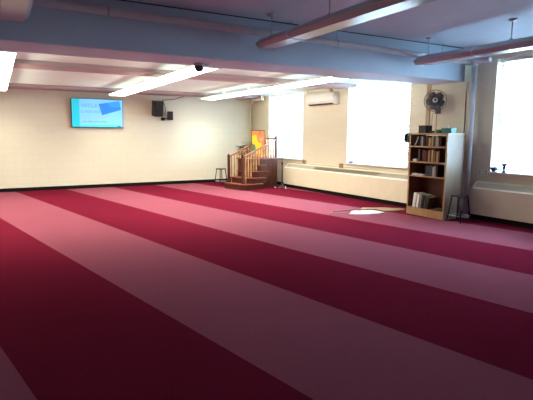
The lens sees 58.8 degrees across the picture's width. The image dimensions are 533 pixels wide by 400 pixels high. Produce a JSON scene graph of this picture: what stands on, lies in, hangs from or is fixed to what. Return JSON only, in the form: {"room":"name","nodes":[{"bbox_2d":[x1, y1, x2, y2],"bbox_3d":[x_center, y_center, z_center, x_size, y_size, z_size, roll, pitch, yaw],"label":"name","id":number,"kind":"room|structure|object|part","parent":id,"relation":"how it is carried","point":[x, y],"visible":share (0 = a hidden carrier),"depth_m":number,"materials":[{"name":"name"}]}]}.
{"room":"house of worship","nodes":[
{"label":"house of worship","id":0,"kind":"room"},
{"bbox_2d":[0,88,252,188],"bbox_3d":[-4.521,-2.078,14.426,11.500,3.520,0.300,-4,9,-29],"label":"wall","id":1,"kind":"structure","parent":0,"point":[40,147],"depth_m":14.33,"materials":[{"name":"beige paint"}]},
{"bbox_2d":[70,98,122,127],"bbox_3d":[-4.950,-2.536,13.851,1.450,0.831,0.157,-4,9,-29],"label":"television","id":2,"kind":"object","parent":1,"relation":"attached to","point":[85,112],"visible":1,"depth_m":13.79,"materials":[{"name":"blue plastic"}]},
{"bbox_2d":[99,101,120,114],"bbox_3d":[-4.617,-2.707,13.947,0.635,0.419,0.025,-4,9,-29],"label":"picture","id":3,"kind":"object","parent":2,"relation":"attached to","point":[105,107],"depth_m":13.95,"materials":[{"name":"blue"}]},
{"bbox_2d":[0,178,227,191],"bbox_3d":[-4.849,-0.435,14.290,9.990,0.100,0.012,-4,9,-29],"label":"baseboard","id":4,"kind":"structure","parent":1,"relation":"attached to","point":[205,180],"depth_m":14.25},
{"bbox_2d":[152,100,163,116],"bbox_3d":[-3.364,-2.820,14.581,0.320,0.504,0.391,-4,9,-29],"label":"wall speaker","id":5,"kind":"object","parent":1,"relation":"attached to","point":[157,105],"visible":1,"depth_m":14.47,"materials":[{"name":"black plastic"}]},
{"bbox_2d":[155,102,162,115],"bbox_3d":[-3.280,-2.788,14.477,0.262,0.426,0.080,-6,10,-39],"label":"grille","id":6,"kind":"object","parent":5,"relation":"attached to","point":[158,105],"depth_m":14.47,"materials":[{"name":"black metal"}]},
{"bbox_2d":[161,111,172,120],"bbox_3d":[-3.123,-2.636,14.847,0.335,0.285,0.216,-4,9,-29],"label":"wall speaker","id":7,"kind":"object","parent":1,"relation":"attached to","point":[169,113],"visible":1,"depth_m":14.81,"materials":[{"name":"black plastic"}]},
{"bbox_2d":[169,112,172,119],"bbox_3d":[-2.991,-2.636,14.801,0.126,0.240,0.007,-4,9,-29],"label":"grille","id":8,"kind":"object","parent":7,"relation":"attached to","point":[170,113],"depth_m":14.80,"materials":[{"name":"grey plastic"}]},
{"bbox_2d":[250,95,263,142],"bbox_3d":[-0.331,-2.050,16.028,0.118,2.870,0.842,-4,9,-29],"label":"pipe","id":9,"kind":"object","parent":1,"relation":"attached to","point":[262,96],"visible":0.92,"depth_m":16.16,"materials":[{"name":"beige metal"}]},
{"bbox_2d":[9,52,410,95],"bbox_3d":[-2.669,-2.895,11.024,11.500,0.150,8.190,-4,9,-29],"label":"ceiling","id":10,"kind":"structure","parent":0,"point":[18,75],"depth_m":10.96,"materials":[{"name":"white paint"}]},
{"bbox_2d":[0,50,16,90],"bbox_3d":[-5.162,-2.452,9.033,0.468,0.206,6.638,-4,9,-29],"label":"fluorescent light","id":11,"kind":"object","parent":10,"relation":"attached to","point":[7,58],"visible":0.91,"depth_m":7.63,"materials":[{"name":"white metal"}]},
{"bbox_2d":[0,83,7,90],"bbox_3d":[-6.255,-2.634,10.955,0.460,0.024,2.173,-4,9,-29],"label":"diffuser","id":12,"kind":"object","parent":11,"relation":"attached to","point":[3,86],"depth_m":10.92,"materials":[{"name":"beige plastic"}]},
{"bbox_2d":[0,71,10,82],"bbox_3d":[-5.162,-2.365,9.045,0.460,0.024,2.173,-4,9,-29],"label":"diffuser","id":13,"kind":"object","parent":11,"relation":"attached to","point":[4,75],"depth_m":8.96,"materials":[{"name":"beige plastic"}]},
{"bbox_2d":[0,52,15,70],"bbox_3d":[-4.069,-2.095,7.136,0.460,0.024,2.173,-4,9,-29],"label":"diffuser","id":14,"kind":"object","parent":11,"relation":"attached to","point":[6,58],"depth_m":6.99,"materials":[{"name":"beige plastic"}]},
{"bbox_2d":[7,83,260,99],"bbox_3d":[-4.642,-3.153,13.561,9.980,0.095,0.810,-4,9,-29],"label":"beam","id":15,"kind":"structure","parent":10,"relation":"attached to","point":[10,85],"depth_m":13.33,"materials":[{"name":"paint"}]},
{"bbox_2d":[109,66,220,95],"bbox_3d":[-2.578,-2.639,10.485,0.468,0.206,6.638,-4,9,-29],"label":"fluorescent light","id":16,"kind":"object","parent":10,"relation":"attached to","point":[189,71],"visible":0.83,"depth_m":9.48,"materials":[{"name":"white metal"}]},
{"bbox_2d":[109,88,142,95],"bbox_3d":[-3.671,-2.821,12.407,0.460,0.024,2.173,-4,9,-29],"label":"diffuser","id":17,"kind":"object","parent":16,"relation":"attached to","point":[126,91],"depth_m":12.28,"materials":[{"name":"beige plastic"}]},
{"bbox_2d":[129,79,171,89],"bbox_3d":[-2.578,-2.551,10.498,0.460,0.024,2.173,-4,9,-29],"label":"diffuser","id":18,"kind":"object","parent":16,"relation":"attached to","point":[152,83],"depth_m":10.29,"materials":[{"name":"beige plastic"}]},
{"bbox_2d":[156,66,215,80],"bbox_3d":[-1.485,-2.282,8.588,0.460,0.024,2.173,-4,9,-29],"label":"diffuser","id":19,"kind":"object","parent":16,"relation":"attached to","point":[189,71],"depth_m":8.51,"materials":[{"name":"beige plastic"}]},
{"bbox_2d":[12,59,355,88],"bbox_3d":[-2.324,-2.602,9.661,10.130,0.095,0.670,-4,9,-29],"label":"beam","id":20,"kind":"structure","parent":10,"relation":"attached to","point":[18,63],"depth_m":9.39,"materials":[{"name":"paint"}]},
{"bbox_2d":[201,76,351,99],"bbox_3d":[-0.185,-2.812,11.830,0.468,0.206,6.638,-4,9,-29],"label":"fluorescent light","id":21,"kind":"object","parent":10,"relation":"attached to","point":[322,79],"visible":0.88,"depth_m":10.93,"materials":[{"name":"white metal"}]},
{"bbox_2d":[202,94,242,99],"bbox_3d":[-1.278,-2.994,13.752,0.460,0.024,2.173,-4,9,-29],"label":"diffuser","id":22,"kind":"object","parent":21,"relation":"attached to","point":[219,96],"depth_m":13.77,"materials":[{"name":"beige plastic"}]},
{"bbox_2d":[232,87,285,94],"bbox_3d":[-0.185,-2.725,11.842,0.460,0.024,2.173,-4,9,-29],"label":"diffuser","id":23,"kind":"object","parent":21,"relation":"attached to","point":[260,89],"depth_m":11.79,"materials":[{"name":"beige plastic"}]},
{"bbox_2d":[274,77,347,87],"bbox_3d":[0.907,-2.455,9.932,0.460,0.024,2.173,-4,9,-29],"label":"diffuser","id":24,"kind":"object","parent":21,"relation":"attached to","point":[319,80],"depth_m":9.74,"materials":[{"name":"beige plastic"}]},
{"bbox_2d":[0,181,532,399],"bbox_3d":[-0.129,0.712,6.968,11.500,0.120,18.560,-4,9,-29],"label":"floor","id":25,"kind":"structure","parent":0,"point":[207,290],"depth_m":4.61,"materials":[{"name":"carpet"}]},
{"bbox_2d":[214,168,227,185],"bbox_3d":[-1.450,-0.744,15.084,0.332,0.530,0.331,-6,10,-41],"label":"metal stool","id":26,"kind":"object","parent":25,"relation":"on","point":[220,169],"visible":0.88,"depth_m":15.04,"materials":[{"name":"black metal"}]},
{"bbox_2d":[236,142,250,157],"bbox_3d":[-0.618,-1.218,15.283,0.770,1.423,0.917,2,8,14],"label":"potted plant","id":27,"kind":"object","parent":25,"relation":"on","point":[240,147],"visible":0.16,"depth_m":15.12,"materials":[{"name":"green plant"}]},
{"bbox_2d":[224,135,278,190],"bbox_3d":[-0.372,-1.159,14.268,1.585,1.586,0.985,-6,10,-40],"label":"pulpit","id":28,"kind":"object","parent":25,"relation":"on","point":[253,173],"visible":0.94,"depth_m":14.14,"materials":[{"name":"brown wood"}]},
{"bbox_3d":[-1.127,-0.923,14.181,0.064,0.805,0.064,-6,10,-40],"label":"newel post","id":29,"kind":"part","parent":28,"relation":"part of","materials":[{"name":"red wood"}]},
{"bbox_3d":[-0.606,-1.625,14.535,1.381,0.586,0.060,-6,10,-40],"label":"handrail","id":30,"kind":"part","parent":28,"relation":"part of","materials":[{"name":"brown wood"}]},
{"bbox_3d":[-0.682,-0.850,13.671,0.064,0.805,0.064,-6,10,-40],"label":"newel post","id":31,"kind":"part","parent":28,"relation":"part of","materials":[{"name":"red wood"}]},
{"bbox_2d":[251,130,264,157],"bbox_3d":[-0.250,-1.736,14.632,0.430,0.840,0.133,0,8,-1],"label":"framed poster","id":32,"kind":"object","parent":28,"relation":"on","point":[257,136],"visible":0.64,"depth_m":14.56,"materials":[{"name":"yellow paper"}]},
{"bbox_2d":[252,135,261,153],"bbox_3d":[-0.285,-1.709,14.575,0.310,0.600,0.002,0,8,-1],"label":"print","id":33,"kind":"object","parent":32,"relation":"attached to","point":[256,139],"depth_m":14.57,"materials":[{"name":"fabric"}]},
{"bbox_3d":[-0.194,-1.538,14.066,0.060,0.547,1.384,8,11,44],"label":"handrail","id":34,"kind":"part","parent":28,"relation":"part of","materials":[{"name":"brown wood"}]},
{"bbox_3d":[0.292,-1.607,14.548,0.064,0.635,0.064,-6,10,-40],"label":"newel post","id":35,"kind":"part","parent":28,"relation":"part of","materials":[{"name":"red wood"}]},
{"bbox_2d":[274,139,285,188],"bbox_3d":[0.500,-1.082,14.192,0.416,1.464,0.365,-4,9,-29],"label":"microphone stand","id":36,"kind":"object","parent":25,"relation":"on","point":[283,139],"visible":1,"depth_m":14.23,"materials":[{"name":"black metal"}]},
{"bbox_2d":[284,163,407,206],"bbox_3d":[1.988,-0.474,12.514,0.208,0.734,5.230,-5,9,-31],"label":"radiator","id":37,"kind":"object","parent":25,"relation":"on","point":[389,188],"visible":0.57,"depth_m":12.08,"materials":[{"name":"beige metal"}]},
{"bbox_2d":[314,167,344,171],"bbox_3d":[1.697,-0.839,12.928,0.097,0.084,1.250,-5,9,-31],"label":"grille","id":38,"kind":"object","parent":37,"relation":"attached to","point":[316,169],"depth_m":12.91,"materials":[{"name":"beige metal"}]},
{"bbox_2d":[286,164,375,174],"bbox_3d":[1.658,-0.848,12.991,0.097,0.084,3.860,-5,9,-31],"label":"grille","id":39,"kind":"object","parent":37,"relation":"attached to","point":[302,167],"depth_m":12.86,"materials":[{"name":"beige metal"}]},
{"bbox_2d":[342,169,379,175],"bbox_3d":[2.345,-0.691,11.881,0.097,0.084,1.370,-5,9,-31],"label":"grille","id":40,"kind":"object","parent":37,"relation":"attached to","point":[348,172],"depth_m":11.89,"materials":[{"name":"beige metal"}]},
{"bbox_2d":[315,167,407,178],"bbox_3d":[2.361,-0.687,11.856,0.097,0.084,3.650,-5,9,-31],"label":"grille","id":41,"kind":"object","parent":37,"relation":"attached to","point":[330,170],"depth_m":11.81,"materials":[{"name":"beige metal"}]},
{"bbox_2d":[349,210,383,214],"bbox_3d":[2.042,0.247,9.850,0.774,0.034,0.528,-4,9,-29],"label":"paper sheet","id":42,"kind":"object","parent":25,"relation":"on","point":[361,212],"visible":1,"depth_m":9.78,"materials":[{"name":"white paper"}]},
{"bbox_2d":[360,207,404,210],"bbox_3d":[2.533,0.197,10.301,0.954,0.014,0.527,2,8,15],"label":"cardboard","id":43,"kind":"object","parent":25,"relation":"on","point":[362,208],"visible":1,"depth_m":10.34,"materials":[{"name":"beige cardboard"}]},
{"bbox_2d":[406,133,465,219],"bbox_3d":[3.344,-0.499,9.422,0.485,1.645,0.960,-4,9,-29],"label":"bookcase","id":44,"kind":"object","parent":25,"relation":"on","point":[450,184],"visible":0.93,"depth_m":9.18,"materials":[{"name":"brown wood"}]},
{"bbox_2d":[412,192,424,206],"bbox_3d":[3.131,-0.013,9.732,0.253,0.296,0.105,-4,9,-29],"label":"binder","id":45,"kind":"object","parent":44,"relation":"on","point":[415,193],"visible":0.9,"depth_m":9.67,"materials":[{"name":"white plastic"}]},
{"bbox_2d":[415,136,422,145],"bbox_3d":[3.102,-1.190,9.572,0.173,0.197,0.102,-4,9,-29],"label":"book","id":46,"kind":"object","parent":44,"relation":"on","point":[418,141],"visible":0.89,"depth_m":9.54,"materials":[{"name":"grey paper"}]},
{"bbox_2d":[416,193,425,206],"bbox_3d":[3.175,0.007,9.658,0.253,0.275,0.088,-4,9,-29],"label":"binder","id":47,"kind":"object","parent":44,"relation":"on","point":[418,195],"visible":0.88,"depth_m":9.59,"materials":[{"name":"white plastic"}]},
{"bbox_2d":[418,149,426,160],"bbox_3d":[3.138,-0.903,9.530,0.179,0.241,0.051,-4,9,-29],"label":"book","id":48,"kind":"object","parent":44,"relation":"on","point":[419,150],"visible":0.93,"depth_m":9.48,"materials":[{"name":"brown paper"}]},
{"bbox_2d":[418,125,431,132],"bbox_3d":[3.169,-1.410,9.437,0.192,0.150,0.192,-4,9,-29],"label":"storage box","id":49,"kind":"object","parent":44,"relation":"on","point":[422,128],"visible":0.91,"depth_m":9.37,"materials":[{"name":"black plastic"}]},
{"bbox_2d":[420,194,431,207],"bbox_3d":[3.234,0.022,9.554,0.253,0.274,0.088,-4,9,-29],"label":"binder","id":50,"kind":"object","parent":44,"relation":"on","point":[423,196],"visible":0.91,"depth_m":9.49,"materials":[{"name":"black plastic"}]},
{"bbox_2d":[423,195,435,208],"bbox_3d":[3.269,0.036,9.494,0.253,0.262,0.077,-4,9,-29],"label":"binder","id":51,"kind":"object","parent":44,"relation":"on","point":[426,197],"visible":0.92,"depth_m":9.44,"materials":[{"name":"grey"}]},
{"bbox_2d":[425,196,437,208],"bbox_3d":[3.297,0.054,9.446,0.253,0.242,0.083,-4,9,-29],"label":"binder","id":52,"kind":"object","parent":44,"relation":"on","point":[431,201],"visible":0.98,"depth_m":9.42,"materials":[{"name":"black"}]},
{"bbox_2d":[431,150,434,161],"bbox_3d":[3.315,-0.864,9.260,0.200,0.238,0.051,-4,9,-29],"label":"book","id":53,"kind":"object","parent":44,"relation":"on","point":[432,151],"visible":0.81,"depth_m":9.21,"materials":[{"name":"paper"}]},
{"bbox_3d":[3.348,-1.299,9.312,0.485,0.030,0.960,-4,9,-29],"label":"panel","id":54,"kind":"part","parent":44,"relation":"part of","materials":[{"name":"brown wood"}]},
{"bbox_2d":[436,166,443,176],"bbox_3d":[3.371,-0.558,9.199,0.182,0.209,0.033,-4,9,-29],"label":"book","id":55,"kind":"object","parent":44,"relation":"on","point":[439,169],"visible":1,"depth_m":9.18,"materials":[{"name":"black paper"}]},
{"bbox_2d":[438,151,445,162],"bbox_3d":[3.389,-0.837,9.118,0.191,0.225,0.028,-4,9,-29],"label":"book","id":56,"kind":"object","parent":44,"relation":"on","point":[441,155],"visible":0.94,"depth_m":9.09,"materials":[{"name":"black paper"}]},
{"bbox_2d":[439,137,445,146],"bbox_3d":[3.403,-1.117,9.089,0.185,0.178,0.046,-4,9,-29],"label":"book","id":57,"kind":"object","parent":44,"relation":"on","point":[442,140],"visible":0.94,"depth_m":9.05,"materials":[{"name":"black paper"}]},
{"bbox_3d":[3.537,-0.488,9.534,0.042,1.595,0.940,-4,9,-29],"label":"panel","id":58,"kind":"part","parent":44,"relation":"part of","materials":[{"name":"brown wood"}]},
{"bbox_2d":[441,128,456,132],"bbox_3d":[3.470,-1.320,8.995,0.182,0.095,0.242,-4,9,-29],"label":"basket","id":59,"kind":"object","parent":44,"relation":"on","point":[443,130],"visible":0.94,"depth_m":8.92,"materials":[{"name":"teal plastic"}]},
{"bbox_3d":[3.564,-0.428,9.026,0.438,1.615,0.022,-4,9,-29],"label":"panel","id":60,"kind":"part","parent":44,"relation":"part of","materials":[{"name":"brown wood"}]},
{"bbox_2d":[446,194,470,223],"bbox_3d":[3.614,0.157,8.868,0.332,0.500,0.331,-5,9,-32],"label":"metal stool","id":61,"kind":"object","parent":25,"relation":"on","point":[455,195],"visible":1,"depth_m":8.83,"materials":[{"name":"black metal"}]},
{"bbox_3d":[3.445,0.159,8.907,0.098,0.462,0.028,2,8,12],"label":"leg","id":62,"kind":"part","parent":61,"relation":"part of","materials":[{"name":"black metal"}]},
{"bbox_3d":[3.613,0.285,8.886,0.291,0.020,0.291,-5,9,-32],"label":"foot rail","id":63,"kind":"part","parent":61,"relation":"part of","materials":[{"name":"metal"}]},
{"bbox_3d":[3.615,-0.076,8.836,0.230,0.030,0.230,-5,9,-32],"label":"seat","id":64,"kind":"part","parent":61,"relation":"part of","materials":[{"name":"black plastic"}]},
{"bbox_3d":[3.576,0.188,8.702,0.028,0.462,0.098,2,8,12],"label":"leg","id":65,"kind":"part","parent":61,"relation":"part of","materials":[{"name":"black metal"}]},
{"bbox_3d":[3.783,0.172,8.832,0.098,0.462,0.028,2,8,12],"label":"leg","id":66,"kind":"part","parent":61,"relation":"part of","materials":[{"name":"black metal"}]},
{"bbox_2d":[462,57,491,217],"bbox_3d":[3.986,-1.155,9.100,0.190,3.040,0.490,-4,9,-29],"label":"riser pipe","id":67,"kind":"object","parent":25,"relation":"on","point":[474,62],"visible":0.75,"depth_m":9.10,"materials":[{"name":"metal"}]},
{"bbox_2d":[470,181,532,228],"bbox_3d":[4.916,0.192,7.811,0.188,0.734,3.370,-5,9,-31],"label":"radiator","id":68,"kind":"object","parent":25,"relation":"on","point":[502,203],"visible":0.98,"depth_m":8.64,"materials":[{"name":"beige metal"}]},
{"bbox_2d":[476,182,532,192],"bbox_3d":[4.472,-0.204,8.463,0.077,0.077,1.570,-5,9,-31],"label":"grille","id":69,"kind":"object","parent":68,"relation":"attached to","point":[488,186],"depth_m":8.66,"materials":[{"name":"beige metal"}]},
{"bbox_2d":[119,0,462,48],"bbox_3d":[-0.585,-2.602,6.638,10.200,0.016,0.016,-4,9,-29],"label":"trim","id":70,"kind":"structure","parent":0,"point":[119,0],"depth_m":6.86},
{"bbox_2d":[128,0,532,47],"bbox_3d":[2.078,-2.120,2.677,11.500,0.150,9.680,-4,9,-29],"label":"ceiling","id":71,"kind":"structure","parent":0,"point":[456,23],"depth_m":6.68,"materials":[{"name":"paint"}]},
{"bbox_2d":[0,0,33,22],"bbox_3d":[-1.548,-1.881,2.993,0.340,0.450,5.156,-4,9,-29],"label":"pendant light","id":72,"kind":"object","parent":71,"relation":"hanging from","point":[17,11],"visible":1,"depth_m":4.77,"materials":[{"name":"metal"}]},
{"bbox_2d":[0,0,464,84],"bbox_3d":[-0.776,-2.398,7.024,10.220,0.720,0.790,-4,9,-29],"label":"beam","id":73,"kind":"structure","parent":71,"relation":"attached to","point":[53,31],"depth_m":6.60,"materials":[{"name":"paint"}]},
{"bbox_2d":[194,63,209,71],"bbox_3d":[-0.989,-1.990,7.121,0.159,0.132,0.227,6,10,35],"label":"security camera","id":74,"kind":"object","parent":73,"relation":"attached to","point":[199,67],"visible":0.99,"depth_m":7.04,"materials":[{"name":"grey plastic"}]},
{"bbox_2d":[32,0,470,64],"bbox_3d":[-0.547,-2.425,6.541,10.151,0.329,0.114,-4,9,-29],"label":"pipe","id":75,"kind":"object","parent":71,"relation":"hanging from","point":[56,4],"visible":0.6,"depth_m":6.30,"materials":[{"name":"metal"}]},
{"bbox_2d":[256,0,435,49],"bbox_3d":[1.267,-2.084,4.574,0.340,0.450,5.156,-4,9,-29],"label":"pendant light","id":76,"kind":"object","parent":71,"relation":"hanging from","point":[368,10],"visible":1,"depth_m":5.28,"materials":[{"name":"metal"}]},
{"bbox_2d":[414,18,532,65],"bbox_3d":[3.990,-2.281,6.105,0.340,0.450,5.156,-4,9,-29],"label":"pendant light","id":77,"kind":"object","parent":71,"relation":"hanging from","point":[526,43],"visible":1,"depth_m":7.22,"materials":[{"name":"metal"}]},
{"bbox_2d":[253,49,532,210],"bbox_3d":[4.270,-1.305,9.172,0.320,3.520,18.100,-5,9,-31],"label":"wall","id":78,"kind":"structure","parent":0,"point":[327,133],"depth_m":10.09,"materials":[{"name":"beige paint"}]},
{"bbox_2d":[267,94,302,159],"bbox_3d":[0.644,-2.306,14.841,0.285,2.007,1.900,-5,9,-31],"label":"window","id":79,"kind":"structure","parent":78,"relation":"in","point":[286,156],"depth_m":14.92,"materials":[{"name":"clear glass"}]},
{"bbox_3d":[0.613,-1.325,14.960,0.225,0.030,1.896,-5,9,-31],"label":"sill","id":80,"kind":"part","parent":79,"relation":"part of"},
{"bbox_2d":[271,92,302,156],"bbox_3d":[0.644,-2.340,14.836,0.076,1.935,1.840,-5,9,-31],"label":"window blind","id":81,"kind":"object","parent":79,"relation":"attached to","point":[296,142],"visible":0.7,"depth_m":14.77,"materials":[{"name":"white"}]},
{"bbox_2d":[306,88,331,92],"bbox_3d":[1.466,-3.020,13.162,0.116,0.124,1.124,-4,9,-29],"label":"cover","id":82,"kind":"object","parent":78,"relation":"attached to","point":[324,89],"visible":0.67,"depth_m":13.10,"materials":[{"name":"beige plastic"}]},
{"bbox_2d":[305,92,338,105],"bbox_3d":[1.513,-2.768,13.003,0.209,0.320,1.260,-5,9,-31],"label":"air conditioner","id":83,"kind":"object","parent":78,"relation":"attached to","point":[329,98],"visible":1,"depth_m":12.82,"materials":[{"name":"white plastic"}]},
{"bbox_2d":[277,160,381,169],"bbox_3d":[1.528,-1.008,13.380,0.020,0.020,4.800,-5,9,-31],"label":"conduit","id":84,"kind":"object","parent":78,"relation":"attached to","point":[277,160],"visible":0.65,"depth_m":12.94,"materials":[{"name":"beige metal"}]},
{"bbox_2d":[345,81,408,168],"bbox_3d":[2.716,-1.863,11.495,0.285,2.067,2.060,-5,9,-31],"label":"window","id":85,"kind":"structure","parent":78,"relation":"in","point":[354,162],"depth_m":11.77,"materials":[{"name":"clear glass"}]},
{"bbox_3d":[2.685,-0.852,11.618,0.225,0.030,2.056,-5,9,-31],"label":"sill","id":86,"kind":"part","parent":85,"relation":"part of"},
{"bbox_2d":[349,81,410,164],"bbox_3d":[2.716,-1.897,11.490,0.076,1.995,2.000,-5,9,-31],"label":"window blind","id":87,"kind":"object","parent":85,"relation":"attached to","point":[352,158],"visible":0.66,"depth_m":11.45,"materials":[{"name":"white"}]},
{"bbox_3d":[2.717,-0.920,11.629,0.052,0.022,1.990,-5,9,-31],"label":"rail","id":88,"kind":"part","parent":87,"relation":"part of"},
{"bbox_2d":[404,133,409,151],"bbox_3d":[3.159,-1.260,10.561,0.139,0.471,0.166,-5,9,-31],"label":"wall phone","id":89,"kind":"object","parent":78,"relation":"attached to","point":[406,136],"visible":0.73,"depth_m":10.54,"materials":[{"name":"black plastic"}]},
{"bbox_2d":[425,85,431,135],"bbox_3d":[3.450,-1.522,10.161,0.022,1.970,0.100,-5,9,-31],"label":"cable trunking","id":90,"kind":"object","parent":78,"relation":"attached to","point":[427,119],"visible":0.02,"depth_m":10.09,"materials":[{"name":"beige plastic"}]},
{"bbox_2d":[424,90,446,125],"bbox_3d":[3.471,-1.844,9.674,0.449,0.800,0.418,-5,9,-31],"label":"wall fan","id":91,"kind":"object","parent":78,"relation":"attached to","point":[435,101],"visible":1,"depth_m":9.57,"materials":[{"name":"black metal"}]},
{"bbox_3d":[3.403,-1.902,9.596,0.153,0.151,0.028,7,10,39],"label":"blade","id":92,"kind":"part","parent":91,"relation":"part of","materials":[{"name":"black plastic"}]},
{"bbox_3d":[3.499,-2.095,9.555,0.168,0.170,0.024,2,8,13],"label":"blade","id":93,"kind":"part","parent":91,"relation":"part of","materials":[{"name":"black plastic"}]},
{"bbox_3d":[3.515,-1.956,9.550,0.171,0.154,0.027,4,9,24],"label":"blade","id":94,"kind":"part","parent":91,"relation":"part of","materials":[{"name":"black plastic"}]},
{"bbox_2d":[463,82,467,132],"bbox_3d":[3.923,-1.359,9.399,0.018,1.920,0.018,6,10,36],"label":"conduit","id":95,"kind":"object","parent":78,"relation":"attached to","point":[466,82],"visible":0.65,"depth_m":9.32,"materials":[{"name":"beige metal"}]},
{"bbox_2d":[488,59,532,176],"bbox_3d":[4.889,-1.429,7.980,0.285,2.102,2.170,-5,9,-31],"label":"window","id":96,"kind":"structure","parent":78,"relation":"in","point":[508,172],"depth_m":8.80,"materials":[{"name":"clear glass"}]},
{"bbox_2d":[490,167,497,171],"bbox_3d":[4.279,-0.572,8.902,0.140,0.085,0.140,-5,9,-31],"label":"bowl","id":97,"kind":"object","parent":96,"relation":"on","point":[493,169],"visible":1,"depth_m":8.87,"materials":[{"name":"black ceramic"}]},
{"bbox_2d":[500,163,508,172],"bbox_3d":[4.392,-0.589,8.722,0.154,0.168,0.135,5,9,32],"label":"figurine","id":98,"kind":"object","parent":96,"relation":"on","point":[502,164],"visible":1,"depth_m":8.71,"materials":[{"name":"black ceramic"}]},
{"bbox_3d":[4.858,-0.401,8.106,0.225,0.030,2.166,-5,9,-31],"label":"sill","id":99,"kind":"part","parent":96,"relation":"part of","materials":[{"name":"white paint"}]},
{"bbox_2d":[494,55,532,171],"bbox_3d":[4.889,-1.463,7.975,0.076,2.030,2.110,-5,9,-31],"label":"window blind","id":100,"kind":"object","parent":96,"relation":"attached to","point":[516,59],"visible":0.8,"depth_m":8.57,"materials":[{"name":"white"}]},
{"bbox_3d":[4.891,-0.469,8.116,0.052,0.022,2.100,-5,9,-31],"label":"rail","id":101,"kind":"part","parent":100,"relation":"part of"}
]}

